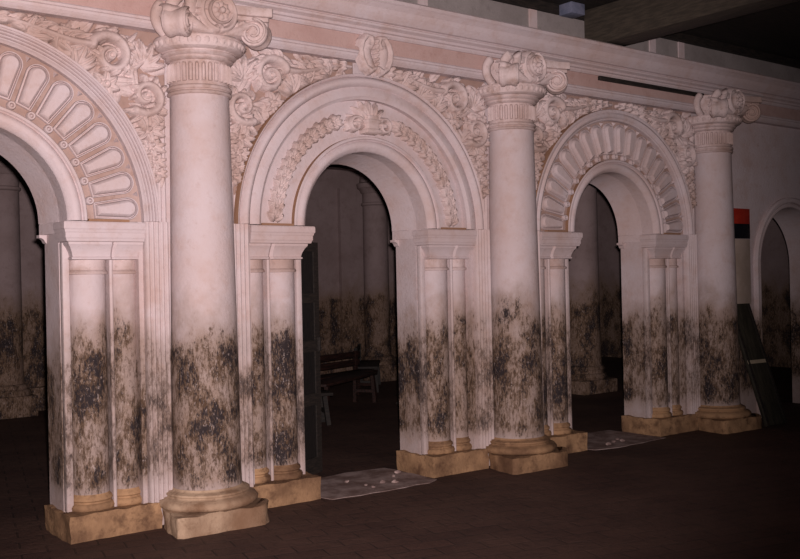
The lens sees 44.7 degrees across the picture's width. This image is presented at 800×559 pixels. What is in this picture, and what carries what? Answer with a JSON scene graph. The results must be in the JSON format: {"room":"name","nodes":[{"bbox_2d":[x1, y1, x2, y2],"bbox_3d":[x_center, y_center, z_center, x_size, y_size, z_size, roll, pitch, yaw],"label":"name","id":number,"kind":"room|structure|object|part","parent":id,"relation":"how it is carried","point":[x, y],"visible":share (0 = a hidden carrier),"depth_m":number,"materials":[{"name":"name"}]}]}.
{"room":"house of worship","nodes":[
{"label":"house of worship","id":0,"kind":"room"},
{"bbox_2d":[19,164,604,410],"bbox_3d":[-3.369,-0.368,14.948,19.200,4.300,0.500,-1,0,-38],"label":"wall","id":1,"kind":"structure","parent":0,"point":[334,208],"depth_m":16.57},
{"bbox_2d":[0,357,799,558],"bbox_3d":[1.630,1.710,8.593,19.200,0.120,19.000,-1,0,-38],"label":"floor","id":2,"kind":"structure","parent":0,"point":[697,494],"depth_m":7.12,"materials":[{"name":"brick"}]},
{"bbox_2d":[0,155,37,419],"bbox_3d":[-5.246,0.009,12.892,0.682,3.610,0.661,-1,0,-38],"label":"wall column","id":3,"kind":"structure","parent":2,"relation":"on","point":[17,400],"depth_m":12.73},
{"bbox_3d":[-5.221,1.459,12.894,0.640,0.150,0.640,-1,0,-38],"label":"moulding","id":4,"kind":"part","parent":3,"relation":"part of","materials":[{"name":"beige stone"}]},
{"bbox_2d":[150,0,272,538],"bbox_3d":[-1.300,-0.135,6.777,0.834,3.679,0.514,-1,0,-38],"label":"engaged column","id":5,"kind":"structure","parent":2,"relation":"on","point":[199,43],"depth_m":6.70,"materials":[{"name":"paint"}]},
{"bbox_3d":[-1.284,1.512,6.795,0.710,0.137,0.452,-1,0,-38],"label":"moulding","id":6,"kind":"part","parent":5,"relation":"part of","materials":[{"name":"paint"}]},
{"bbox_2d":[321,390,332,424],"bbox_3d":[-1.261,1.535,11.479,0.900,0.384,0.350,-1,0,-18],"label":"bench","id":7,"kind":"object","parent":2,"relation":"on","point":[324,393],"visible":0.42,"depth_m":11.44,"materials":[{"name":"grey wood"}]},
{"bbox_3d":[-0.951,1.548,11.726,0.090,0.349,0.070,-1,0,-18],"label":"leg","id":8,"kind":"part","parent":7,"relation":"part of","materials":[{"name":"brown wood"}]},
{"bbox_3d":[-0.865,1.545,11.460,0.090,0.349,0.070,-1,0,-18],"label":"leg","id":9,"kind":"part","parent":7,"relation":"part of","materials":[{"name":"brown wood"}]},
{"bbox_3d":[-1.264,1.361,11.480,0.900,0.035,0.340,-1,0,-18],"label":"seat","id":10,"kind":"part","parent":7,"relation":"part of","materials":[{"name":"brown wood"}]},
{"bbox_2d":[320,351,377,394],"bbox_3d":[-0.953,1.398,13.760,0.365,0.664,1.800,-1,0,32],"label":"bench","id":11,"kind":"object","parent":2,"relation":"on","point":[355,362],"visible":0.48,"depth_m":14.20,"materials":[{"name":"brown wood"}]},
{"bbox_3d":[-1.093,1.124,13.845,0.030,0.090,1.800,-1,0,32],"label":"rail","id":12,"kind":"part","parent":11,"relation":"part of","materials":[{"name":"brown wood"}]},
{"bbox_3d":[-1.090,1.244,13.844,0.030,0.090,1.800,-1,0,32],"label":"rail","id":13,"kind":"part","parent":11,"relation":"part of","materials":[{"name":"brown wood"}]},
{"bbox_3d":[-0.948,1.363,13.757,0.340,0.035,1.800,-1,0,32],"label":"seat","id":14,"kind":"part","parent":11,"relation":"part of","materials":[{"name":"brown wood"}]},
{"bbox_3d":[-0.667,1.203,14.523,0.050,0.280,0.050,-1,0,32],"label":"post","id":15,"kind":"part","parent":11,"relation":"part of","materials":[{"name":"brown wood"}]},
{"bbox_3d":[-0.628,1.552,14.525,0.070,0.349,0.090,-1,0,32],"label":"leg","id":16,"kind":"part","parent":11,"relation":"part of","materials":[{"name":"brown wood"}]},
{"bbox_2d":[321,372,376,412],"bbox_3d":[-0.768,1.510,12.879,0.350,0.424,1.700,-1,0,21],"label":"bench","id":17,"kind":"object","parent":2,"relation":"on","point":[353,376],"visible":0.69,"depth_m":13.26,"materials":[{"name":"brown wood"}]},
{"bbox_3d":[-0.906,1.528,12.109,0.070,0.388,0.090,-1,0,21],"label":"leg","id":18,"kind":"part","parent":17,"relation":"part of","materials":[{"name":"brown wood"}]},
{"bbox_3d":[-0.772,1.316,12.880,0.340,0.035,1.700,-1,0,21],"label":"seat","id":19,"kind":"part","parent":17,"relation":"part of","materials":[{"name":"brown wood"}]},
{"bbox_3d":[-0.629,1.528,13.649,0.070,0.388,0.090,-1,0,21],"label":"leg","id":20,"kind":"part","parent":17,"relation":"part of","materials":[{"name":"brown wood"}]},
{"bbox_3d":[-0.366,1.522,13.551,0.070,0.388,0.090,-1,0,21],"label":"leg","id":21,"kind":"part","parent":17,"relation":"part of","materials":[{"name":"brown wood"}]},
{"bbox_2d":[354,343,380,391],"bbox_3d":[-0.506,1.385,15.375,0.365,0.684,1.300,-1,0,0],"label":"bench","id":22,"kind":"object","parent":2,"relation":"on","point":[364,364],"visible":0.56,"depth_m":15.14,"materials":[{"name":"brown wood"}]},
{"bbox_3d":[-0.499,1.340,15.376,0.340,0.035,1.300,-1,0,0],"label":"seat","id":23,"kind":"part","parent":22,"relation":"part of","materials":[{"name":"brown wood"}]},
{"bbox_3d":[-0.360,1.537,14.804,0.070,0.368,0.090,-1,0,0],"label":"leg","id":24,"kind":"part","parent":22,"relation":"part of","materials":[{"name":"brown wood"}]},
{"bbox_3d":[-0.350,1.542,15.944,0.070,0.368,0.090,-1,0,0],"label":"leg","id":25,"kind":"part","parent":22,"relation":"part of","materials":[{"name":"brown wood"}]},
{"bbox_2d":[356,171,398,381],"bbox_3d":[-0.400,-0.080,16.674,0.682,3.610,0.661,-1,0,-38],"label":"wall column","id":26,"kind":"structure","parent":2,"relation":"on","point":[375,223],"depth_m":16.49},
{"bbox_3d":[-0.375,1.370,16.677,0.640,0.150,0.640,-1,0,-38],"label":"moulding","id":27,"kind":"part","parent":26,"relation":"part of","materials":[{"name":"beige stone"}]},
{"bbox_2d":[321,468,436,499],"bbox_3d":[-0.337,1.687,8.089,1.111,0.004,0.849,-1,0,-38],"label":"threshold slab","id":28,"kind":"object","parent":2,"relation":"on","point":[333,487],"visible":0.69,"depth_m":8.06,"materials":[{"name":"grey stone"}]},
{"bbox_2d":[478,50,569,474],"bbox_3d":[1.123,-0.179,8.668,0.834,3.679,0.514,-1,0,-38],"label":"engaged column","id":29,"kind":"structure","parent":2,"relation":"on","point":[515,85],"depth_m":8.59,"materials":[{"name":"paint"}]},
{"bbox_3d":[1.139,1.467,8.686,0.710,0.137,0.452,-1,0,-38],"label":"moulding","id":30,"kind":"part","parent":29,"relation":"part of","materials":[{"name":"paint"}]},
{"bbox_2d":[569,183,617,395],"bbox_3d":[2.643,-0.498,14.313,0.720,4.297,0.720,-1,0,-38],"label":"column","id":31,"kind":"structure","parent":2,"relation":"on","point":[588,376],"depth_m":14.06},
{"bbox_3d":[2.683,1.350,14.306,0.720,0.200,0.720,-1,0,-38],"label":"moulding","id":32,"kind":"part","parent":31,"relation":"part of","materials":[{"name":"beige stone"}]},
{"bbox_2d":[588,430,664,449],"bbox_3d":[2.079,1.643,9.980,1.104,0.004,0.833,-1,0,-38],"label":"threshold slab","id":33,"kind":"object","parent":2,"relation":"on","point":[598,440],"visible":0.61,"depth_m":9.98,"materials":[{"name":"grey stone"}]},
{"bbox_2d":[687,88,761,433],"bbox_3d":[3.546,-0.223,10.559,0.834,3.679,0.514,-1,0,-38],"label":"engaged column","id":34,"kind":"structure","parent":2,"relation":"on","point":[721,410],"depth_m":10.48,"materials":[{"name":"paint"}]},
{"bbox_3d":[3.562,1.423,10.577,0.710,0.137,0.452,-1,0,-38],"label":"moulding","id":35,"kind":"part","parent":34,"relation":"part of","materials":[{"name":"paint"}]},
{"bbox_2d":[737,303,786,426],"bbox_3d":[3.973,0.935,10.833,0.344,1.328,0.500,-1,0,-34],"label":"leaning board","id":36,"kind":"object","parent":2,"relation":"on","point":[751,346],"visible":0.8,"depth_m":10.79,"materials":[{"name":"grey wood"}]},
{"bbox_2d":[0,60,799,524],"bbox_3d":[1.089,-0.286,9.240,19.200,3.900,0.420,-1,0,-38],"label":"wall","id":37,"kind":"structure","parent":0,"point":[765,158],"depth_m":8.53,"materials":[{"name":"paint"}]},
{"bbox_2d":[0,24,160,221],"bbox_3d":[-2.660,-0.997,6.000,2.464,1.232,0.100,-1,0,-38],"label":"arch surround","id":38,"kind":"object","parent":37,"relation":"attached to","point":[101,166],"visible":1,"depth_m":6.42,"materials":[{"name":"paint"}]},
{"bbox_3d":[-2.473,-1.106,6.185,0.060,0.060,0.040,-1,0,-38],"label":"curl knob","id":39,"kind":"part","parent":38,"relation":"part of","materials":[{"name":"paint"}]},
{"bbox_3d":[-2.486,-1.293,6.173,0.192,0.319,0.050,-1,0,-38],"label":"flute panel","id":40,"kind":"part","parent":38,"relation":"part of","materials":[{"name":"paint"}]},
{"bbox_3d":[-2.376,-1.052,6.260,0.060,0.060,0.040,-1,0,-38],"label":"curl knob","id":41,"kind":"part","parent":38,"relation":"part of","materials":[{"name":"paint"}]},
{"bbox_3d":[-2.366,-1.236,6.265,0.227,0.314,0.050,-1,0,-38],"label":"flute panel","id":42,"kind":"part","parent":38,"relation":"part of","materials":[{"name":"paint"}]},
{"bbox_3d":[-2.288,-0.976,6.327,0.060,0.060,0.040,-1,0,-38],"label":"curl knob","id":43,"kind":"part","parent":38,"relation":"part of","materials":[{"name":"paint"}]},
{"bbox_3d":[-2.254,-1.155,6.350,0.258,0.302,0.050,-1,0,-38],"label":"flute panel","id":44,"kind":"part","parent":38,"relation":"part of","materials":[{"name":"paint"}]},
{"bbox_3d":[-2.211,-0.883,6.385,0.060,0.060,0.040,-1,0,-38],"label":"curl knob","id":45,"kind":"part","parent":38,"relation":"part of","materials":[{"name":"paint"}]},
{"bbox_3d":[-2.154,-1.052,6.426,0.283,0.283,0.050,-1,0,-38],"label":"flute panel","id":46,"kind":"part","parent":38,"relation":"part of","materials":[{"name":"paint"}]},
{"bbox_3d":[-2.148,-0.774,6.432,0.060,0.060,0.040,-1,0,-38],"label":"curl knob","id":47,"kind":"part","parent":38,"relation":"part of","materials":[{"name":"paint"}]},
{"bbox_3d":[-2.101,-0.654,6.466,0.060,0.060,0.040,-1,0,-38],"label":"curl knob","id":48,"kind":"part","parent":38,"relation":"part of","materials":[{"name":"paint"}]},
{"bbox_3d":[-2.068,-0.929,6.491,0.302,0.258,0.050,-1,0,-38],"label":"flute panel","id":49,"kind":"part","parent":38,"relation":"part of","materials":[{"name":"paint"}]},
{"bbox_3d":[-2.071,-0.525,6.487,0.060,0.060,0.040,-1,0,-38],"label":"curl knob","id":50,"kind":"part","parent":38,"relation":"part of","materials":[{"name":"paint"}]},
{"bbox_3d":[-2.000,-0.791,6.542,0.314,0.227,0.050,-1,0,-38],"label":"flute panel","id":51,"kind":"part","parent":38,"relation":"part of","materials":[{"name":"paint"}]},
{"bbox_3d":[-1.950,-0.641,6.577,0.319,0.192,0.050,-1,0,-38],"label":"flute panel","id":52,"kind":"part","parent":38,"relation":"part of","materials":[{"name":"paint"}]},
{"bbox_3d":[-1.922,-0.484,6.596,0.317,0.156,0.050,-1,0,-38],"label":"flute panel","id":53,"kind":"part","parent":38,"relation":"part of","materials":[{"name":"paint"}]},
{"bbox_2d":[0,10,167,187],"bbox_3d":[-2.142,-1.165,6.405,1.320,1.112,0.105,-1,0,-38],"label":"relief","id":54,"kind":"object","parent":37,"relation":"attached to","point":[124,61],"visible":0.9,"depth_m":6.62,"materials":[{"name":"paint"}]},
{"bbox_2d":[93,71,119,96],"bbox_3d":[-1.970,-1.321,6.554,0.195,0.214,0.086,-1,0,-38],"label":"flower","id":55,"kind":"object","parent":54,"relation":"on","point":[110,80],"depth_m":6.55,"materials":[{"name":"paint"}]},
{"bbox_2d":[36,117,172,543],"bbox_3d":[-2.043,0.231,6.745,0.757,2.980,0.524,-1,0,-38],"label":"pillar","id":56,"kind":"object","parent":37,"relation":"attached to","point":[102,498],"visible":0.97,"depth_m":6.62,"materials":[{"name":"paint"}]},
{"bbox_2d":[230,122,320,507],"bbox_3d":[-1.081,0.213,7.497,0.757,2.980,0.524,-1,0,-38],"label":"pillar","id":57,"kind":"object","parent":37,"relation":"attached to","point":[276,249],"visible":0.92,"depth_m":7.39,"materials":[{"name":"paint"}]},
{"bbox_2d":[229,47,352,194],"bbox_3d":[-0.810,-1.189,7.444,1.196,1.112,0.105,-1,0,-38],"label":"relief","id":58,"kind":"object","parent":37,"relation":"attached to","point":[262,80],"visible":0.83,"depth_m":7.28,"materials":[{"name":"paint"}]},
{"bbox_2d":[260,91,284,113],"bbox_3d":[-0.955,-1.339,7.347,0.208,0.188,0.086,-1,0,-38],"label":"flower","id":59,"kind":"object","parent":58,"relation":"on","point":[270,101],"depth_m":7.32,"materials":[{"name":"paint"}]},
{"bbox_2d":[301,242,322,474],"bbox_3d":[-0.839,0.676,8.206,0.075,1.990,0.585,-1,0,28],"label":"door leaf","id":60,"kind":"structure","parent":37,"relation":"in","point":[310,327],"depth_m":8.36,"materials":[{"name":"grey wood"}]},
{"bbox_3d":[-0.866,-0.059,8.215,0.018,0.358,0.443,-1,0,28],"label":"panel","id":61,"kind":"part","parent":60,"relation":"part of","materials":[{"name":"brown wood"}]},
{"bbox_3d":[-0.857,0.361,8.213,0.018,0.318,0.443,-1,0,28],"label":"panel","id":62,"kind":"part","parent":60,"relation":"part of","materials":[{"name":"brown wood"}]},
{"bbox_3d":[-0.848,0.801,8.212,0.018,0.358,0.443,-1,0,28],"label":"panel","id":63,"kind":"part","parent":60,"relation":"part of","materials":[{"name":"brown wood"}]},
{"bbox_3d":[-0.837,1.306,8.210,0.018,0.448,0.443,-1,0,28],"label":"panel","id":64,"kind":"part","parent":60,"relation":"part of","materials":[{"name":"brown wood"}]},
{"bbox_3d":[-0.700,0.559,8.423,0.030,0.120,0.030,-1,0,28],"label":"handle","id":65,"kind":"part","parent":60,"relation":"part of","materials":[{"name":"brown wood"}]},
{"bbox_2d":[234,74,485,229],"bbox_3d":[-0.237,-1.042,7.892,2.464,1.232,0.100,-1,0,-38],"label":"arch surround","id":66,"kind":"object","parent":37,"relation":"attached to","point":[306,101],"visible":1,"depth_m":7.80,"materials":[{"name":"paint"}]},
{"bbox_2d":[267,101,458,226],"bbox_3d":[-0.232,-0.949,7.884,1.898,1.011,0.115,-1,0,-38],"label":"leaf garland","id":67,"kind":"object","parent":37,"relation":"attached to","point":[366,118],"visible":1,"depth_m":7.83,"materials":[{"name":"paint"}]},
{"bbox_3d":[-0.250,-1.334,7.902,0.456,0.240,0.077,-1,0,-38],"label":"crown","id":68,"kind":"part","parent":67,"relation":"part of","materials":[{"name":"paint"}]},
{"bbox_2d":[359,115,381,135],"bbox_3d":[-0.235,-1.254,7.888,0.156,0.150,0.115,-1,0,-38],"label":"vase","id":69,"kind":"object","parent":67,"relation":"on","point":[370,124],"depth_m":7.85,"materials":[{"name":"paint"}]},
{"bbox_2d":[355,33,393,77],"bbox_3d":[-0.192,-1.800,7.819,0.342,0.348,0.094,-1,0,-38],"label":"cartouche","id":70,"kind":"object","parent":37,"relation":"attached to","point":[380,47],"visible":1,"depth_m":7.79,"materials":[{"name":"paint"}]},
{"bbox_2d":[0,0,799,129],"bbox_3d":[1.222,-1.821,9.033,19.200,0.080,0.119,-1,0,-38],"label":"trim","id":71,"kind":"structure","parent":37,"relation":"attached to","point":[47,8],"depth_m":7.62,"materials":[{"name":"paint"}]},
{"bbox_2d":[418,0,427,5],"bbox_3d":[0.196,-2.394,8.384,0.100,0.285,0.016,-1,0,-38],"label":"strip","id":72,"kind":"object","parent":37,"relation":"attached to","point":[422,2],"visible":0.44,"depth_m":8.38,"materials":[{"name":"paint"}]},
{"bbox_2d":[51,0,799,120],"bbox_3d":[1.214,-1.923,9.041,19.200,0.125,0.099,-1,0,-38],"label":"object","id":73,"kind":"structure","parent":37,"relation":"attached to","point":[281,29],"depth_m":8.11,"materials":[{"name":"paint"}]},
{"bbox_2d":[382,67,489,198],"bbox_3d":[0.333,-1.210,8.336,1.190,1.112,0.105,-1,0,-38],"label":"relief","id":74,"kind":"object","parent":37,"relation":"attached to","point":[459,100],"visible":0.92,"depth_m":8.50,"materials":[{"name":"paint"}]},
{"bbox_2d":[444,111,460,131],"bbox_3d":[0.458,-1.372,8.449,0.195,0.214,0.086,-1,0,-38],"label":"flower","id":75,"kind":"object","parent":74,"relation":"on","point":[453,117],"depth_m":8.44,"materials":[{"name":"paint"}]},
{"bbox_2d":[390,151,493,477],"bbox_3d":[0.380,0.186,8.637,0.757,2.980,0.524,-1,0,-38],"label":"pillar","id":76,"kind":"object","parent":37,"relation":"attached to","point":[446,447],"visible":1,"depth_m":8.48,"materials":[{"name":"paint"}]},
{"bbox_2d":[161,0,799,110],"bbox_3d":[1.257,-2.127,8.981,19.200,0.280,0.374,-1,0,-38],"label":"trim","id":77,"kind":"structure","parent":37,"relation":"attached to","point":[396,20],"depth_m":8.62,"materials":[{"name":"paint"}]},
{"bbox_2d":[584,0,799,45],"bbox_3d":[4.881,-2.546,5.889,0.300,0.368,9.598,-1,0,-38],"label":"ceiling beam","id":78,"kind":"structure","parent":77,"relation":"on","point":[620,22],"depth_m":8.93,"materials":[{"name":"brown wood"}]},
{"bbox_2d":[528,9,536,27],"bbox_3d":[1.260,-2.413,9.214,0.100,0.285,0.016,-1,0,-38],"label":"strip","id":79,"kind":"object","parent":37,"relation":"attached to","point":[532,14],"visible":0.64,"depth_m":9.20,"materials":[{"name":"paint"}]},
{"bbox_2d":[537,230,587,453],"bbox_3d":[1.342,0.169,9.388,0.757,2.980,0.524,-1,0,-38],"label":"pillar","id":80,"kind":"object","parent":37,"relation":"attached to","point":[555,247],"visible":0.73,"depth_m":9.32,"materials":[{"name":"paint"}]},
{"bbox_2d":[534,91,612,189],"bbox_3d":[1.664,-1.234,9.375,1.326,1.112,0.105,-1,0,-38],"label":"relief","id":81,"kind":"object","parent":37,"relation":"attached to","point":[554,113],"visible":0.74,"depth_m":9.21,"materials":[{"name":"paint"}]},
{"bbox_2d":[545,125,562,142],"bbox_3d":[1.471,-1.384,9.240,0.202,0.202,0.086,-1,0,-38],"label":"flower","id":82,"kind":"object","parent":81,"relation":"on","point":[552,132],"depth_m":9.21,"materials":[{"name":"paint"}]},
{"bbox_2d":[401,0,799,81],"bbox_3d":[1.024,-2.436,9.272,19.200,0.399,0.360,-1,0,-38],"label":"trim","id":83,"kind":"structure","parent":37,"relation":"attached to","point":[490,9],"depth_m":9.62,"materials":[{"name":"paint"}]},
{"bbox_2d":[536,109,694,234],"bbox_3d":[2.183,-1.086,9.787,2.464,1.232,0.090,-1,0,-38],"label":"arch surround","id":84,"kind":"object","parent":37,"relation":"attached to","point":[630,147],"visible":0.98,"depth_m":9.74,"materials":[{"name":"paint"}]},
{"bbox_3d":[1.442,-0.545,9.221,0.317,0.156,0.050,-1,0,-38],"label":"flute panel","id":85,"kind":"part","parent":84,"relation":"part of","materials":[{"name":"paint"}]},
{"bbox_3d":[1.463,-0.704,9.242,0.319,0.192,0.050,-1,0,-38],"label":"flute panel","id":86,"kind":"part","parent":84,"relation":"part of","materials":[{"name":"paint"}]},
{"bbox_3d":[1.506,-0.855,9.278,0.314,0.227,0.050,-1,0,-38],"label":"flute panel","id":87,"kind":"part","parent":84,"relation":"part of","materials":[{"name":"paint"}]},
{"bbox_3d":[1.569,-0.996,9.330,0.302,0.258,0.050,-1,0,-38],"label":"flute panel","id":88,"kind":"part","parent":84,"relation":"part of","materials":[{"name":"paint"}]},
{"bbox_3d":[1.583,-0.592,9.339,0.060,0.060,0.040,-1,0,-38],"label":"curl knob","id":89,"kind":"part","parent":84,"relation":"part of","materials":[{"name":"paint"}]},
{"bbox_3d":[1.607,-0.722,9.361,0.060,0.060,0.040,-1,0,-38],"label":"curl knob","id":90,"kind":"part","parent":84,"relation":"part of","materials":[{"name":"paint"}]},
{"bbox_3d":[1.649,-1.121,9.395,0.283,0.283,0.050,-1,0,-38],"label":"flute panel","id":91,"kind":"part","parent":84,"relation":"part of","materials":[{"name":"paint"}]},
{"bbox_3d":[1.745,-1.228,9.472,0.258,0.302,0.050,-1,0,-38],"label":"flute panel","id":92,"kind":"part","parent":84,"relation":"part of","materials":[{"name":"paint"}]},
{"bbox_3d":[1.853,-1.314,9.558,0.227,0.314,0.050,-1,0,-38],"label":"flute panel","id":93,"kind":"part","parent":84,"relation":"part of","materials":[{"name":"paint"}]},
{"bbox_3d":[1.865,-1.129,9.570,0.060,0.060,0.040,-1,0,-38],"label":"curl knob","id":94,"kind":"part","parent":84,"relation":"part of","materials":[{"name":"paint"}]},
{"bbox_3d":[1.970,-1.374,9.651,0.192,0.319,0.050,-1,0,-38],"label":"flute panel","id":95,"kind":"part","parent":84,"relation":"part of","materials":[{"name":"paint"}]},
{"bbox_3d":[1.959,-1.187,9.645,0.060,0.060,0.040,-1,0,-38],"label":"curl knob","id":96,"kind":"part","parent":84,"relation":"part of","materials":[{"name":"paint"}]},
{"bbox_3d":[2.060,-1.224,9.724,0.060,0.060,0.040,-1,0,-38],"label":"curl knob","id":97,"kind":"part","parent":84,"relation":"part of","materials":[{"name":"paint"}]},
{"bbox_3d":[2.094,-1.409,9.748,0.156,0.317,0.050,-1,0,-38],"label":"flute panel","id":98,"kind":"part","parent":84,"relation":"part of","materials":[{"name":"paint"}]},
{"bbox_3d":[2.165,-1.237,9.806,0.060,0.060,0.040,-1,0,-38],"label":"curl knob","id":99,"kind":"part","parent":84,"relation":"part of","materials":[{"name":"paint"}]},
{"bbox_3d":[2.235,-1.411,9.858,0.156,0.317,0.050,-1,0,-38],"label":"flute panel","id":100,"kind":"part","parent":84,"relation":"part of","materials":[{"name":"paint"}]},
{"bbox_3d":[2.360,-1.381,9.955,0.192,0.319,0.050,-1,0,-38],"label":"flute panel","id":101,"kind":"part","parent":84,"relation":"part of","materials":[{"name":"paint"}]},
{"bbox_3d":[2.480,-1.325,10.048,0.227,0.314,0.050,-1,0,-38],"label":"flute panel","id":102,"kind":"part","parent":84,"relation":"part of","materials":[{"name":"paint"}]},
{"bbox_3d":[2.592,-1.244,10.133,0.258,0.302,0.050,-1,0,-38],"label":"flute panel","id":103,"kind":"part","parent":84,"relation":"part of","materials":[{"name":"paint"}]},
{"bbox_3d":[2.692,-1.140,10.209,0.283,0.283,0.050,-1,0,-38],"label":"flute panel","id":104,"kind":"part","parent":84,"relation":"part of","materials":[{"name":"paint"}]},
{"bbox_3d":[2.777,-1.018,10.273,0.302,0.258,0.050,-1,0,-38],"label":"flute panel","id":105,"kind":"part","parent":84,"relation":"part of","materials":[{"name":"paint"}]},
{"bbox_3d":[2.846,-0.879,10.324,0.314,0.227,0.050,-1,0,-38],"label":"flute panel","id":106,"kind":"part","parent":84,"relation":"part of","materials":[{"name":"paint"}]},
{"bbox_3d":[2.895,-0.730,10.359,0.319,0.192,0.050,-1,0,-38],"label":"flute panel","id":107,"kind":"part","parent":84,"relation":"part of","materials":[{"name":"paint"}]},
{"bbox_3d":[2.924,-0.573,10.379,0.317,0.156,0.050,-1,0,-38],"label":"flute panel","id":108,"kind":"part","parent":84,"relation":"part of","materials":[{"name":"paint"}]},
{"bbox_2d":[598,76,703,95],"bbox_3d":[2.620,-1.986,10.050,1.700,0.040,0.038,-1,0,-38],"label":"batten","id":109,"kind":"object","parent":37,"relation":"attached to","point":[601,78],"visible":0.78,"depth_m":9.96,"materials":[{"name":"brown wood"}]},
{"bbox_2d":[649,38,655,52],"bbox_3d":[2.679,-2.439,10.322,0.100,0.285,0.016,-1,0,-38],"label":"strip","id":110,"kind":"object","parent":37,"relation":"attached to","point":[652,43],"visible":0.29,"depth_m":10.31,"materials":[{"name":"paint"}]},
{"bbox_2d":[612,102,697,208],"bbox_3d":[2.704,-1.253,10.188,1.320,1.112,0.105,-1,0,-38],"label":"relief","id":111,"kind":"object","parent":37,"relation":"attached to","point":[674,127],"visible":0.87,"depth_m":10.37,"materials":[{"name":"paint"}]},
{"bbox_2d":[665,139,677,154],"bbox_3d":[2.886,-1.403,10.345,0.195,0.214,0.085,-1,0,-38],"label":"flower","id":112,"kind":"object","parent":111,"relation":"on","point":[672,143],"depth_m":10.34,"materials":[{"name":"paint"}]},
{"bbox_2d":[617,208,700,436],"bbox_3d":[2.803,0.142,10.528,0.757,2.980,0.524,-1,0,-38],"label":"pillar","id":113,"kind":"object","parent":37,"relation":"attached to","point":[665,416],"visible":0.99,"depth_m":10.34,"materials":[{"name":"paint"}]},
{"bbox_2d":[678,42,684,58],"bbox_3d":[3.073,-2.446,10.630,0.100,0.285,0.016,-1,0,-38],"label":"strip","id":114,"kind":"object","parent":37,"relation":"attached to","point":[681,51],"visible":0.64,"depth_m":10.62,"materials":[{"name":"paint"}]},
{"bbox_2d":[734,208,749,238],"bbox_3d":[3.898,-0.641,11.159,0.380,0.345,0.018,-1,0,-38],"label":"painted sign","id":115,"kind":"object","parent":37,"relation":"attached to","point":[741,216],"visible":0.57,"depth_m":11.17,"materials":[{"name":"red paint"}]},
{"bbox_2d":[735,239,750,303],"bbox_3d":[3.910,-0.092,11.156,0.360,0.745,0.020,-1,0,-38],"label":"wall panel","id":116,"kind":"object","parent":37,"relation":"attached to","point":[742,246],"visible":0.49,"depth_m":11.16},
{"bbox_2d":[753,197,799,414],"bbox_3d":[4.779,0.300,11.808,1.620,2.590,0.049,-1,0,-38],"label":"door surround","id":117,"kind":"object","parent":37,"relation":"attached to","point":[791,202],"visible":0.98,"depth_m":11.36,"materials":[{"name":"paint"}]},
{"bbox_3d":[4.773,0.335,11.816,1.480,2.520,0.029,-1,0,-38],"label":"moulding","id":118,"kind":"part","parent":117,"relation":"part of","materials":[{"name":"paint"}]},
{"bbox_2d":[541,0,799,59],"bbox_3d":[1.535,-2.709,8.611,19.200,0.120,19.000,-1,0,-38],"label":"ceiling","id":119,"kind":"structure","parent":0,"point":[776,31],"depth_m":10.49,"materials":[{"name":"brown wood"}]},
{"bbox_2d":[559,1,584,18],"bbox_3d":[1.655,-2.592,9.362,0.190,0.107,0.160,-1,0,-38],"label":"ceiling box","id":120,"kind":"object","parent":119,"relation":"attached to","point":[571,9],"visible":1,"depth_m":9.31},
{"bbox_2d":[597,188,791,367],"bbox_3d":[9.228,-0.639,14.570,0.200,4.300,19.000,-1,0,-38],"label":"wall","id":121,"kind":"structure","parent":0,"point":[775,268],"depth_m":17.74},
{"bbox_2d":[492,0,799,68],"bbox_3d":[1.150,-2.599,9.107,19.200,0.080,0.060,-1,0,-38],"label":"trim","id":122,"kind":"structure","parent":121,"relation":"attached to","point":[538,5],"depth_m":10.81,"materials":[{"name":"grey paint"}]}
]}

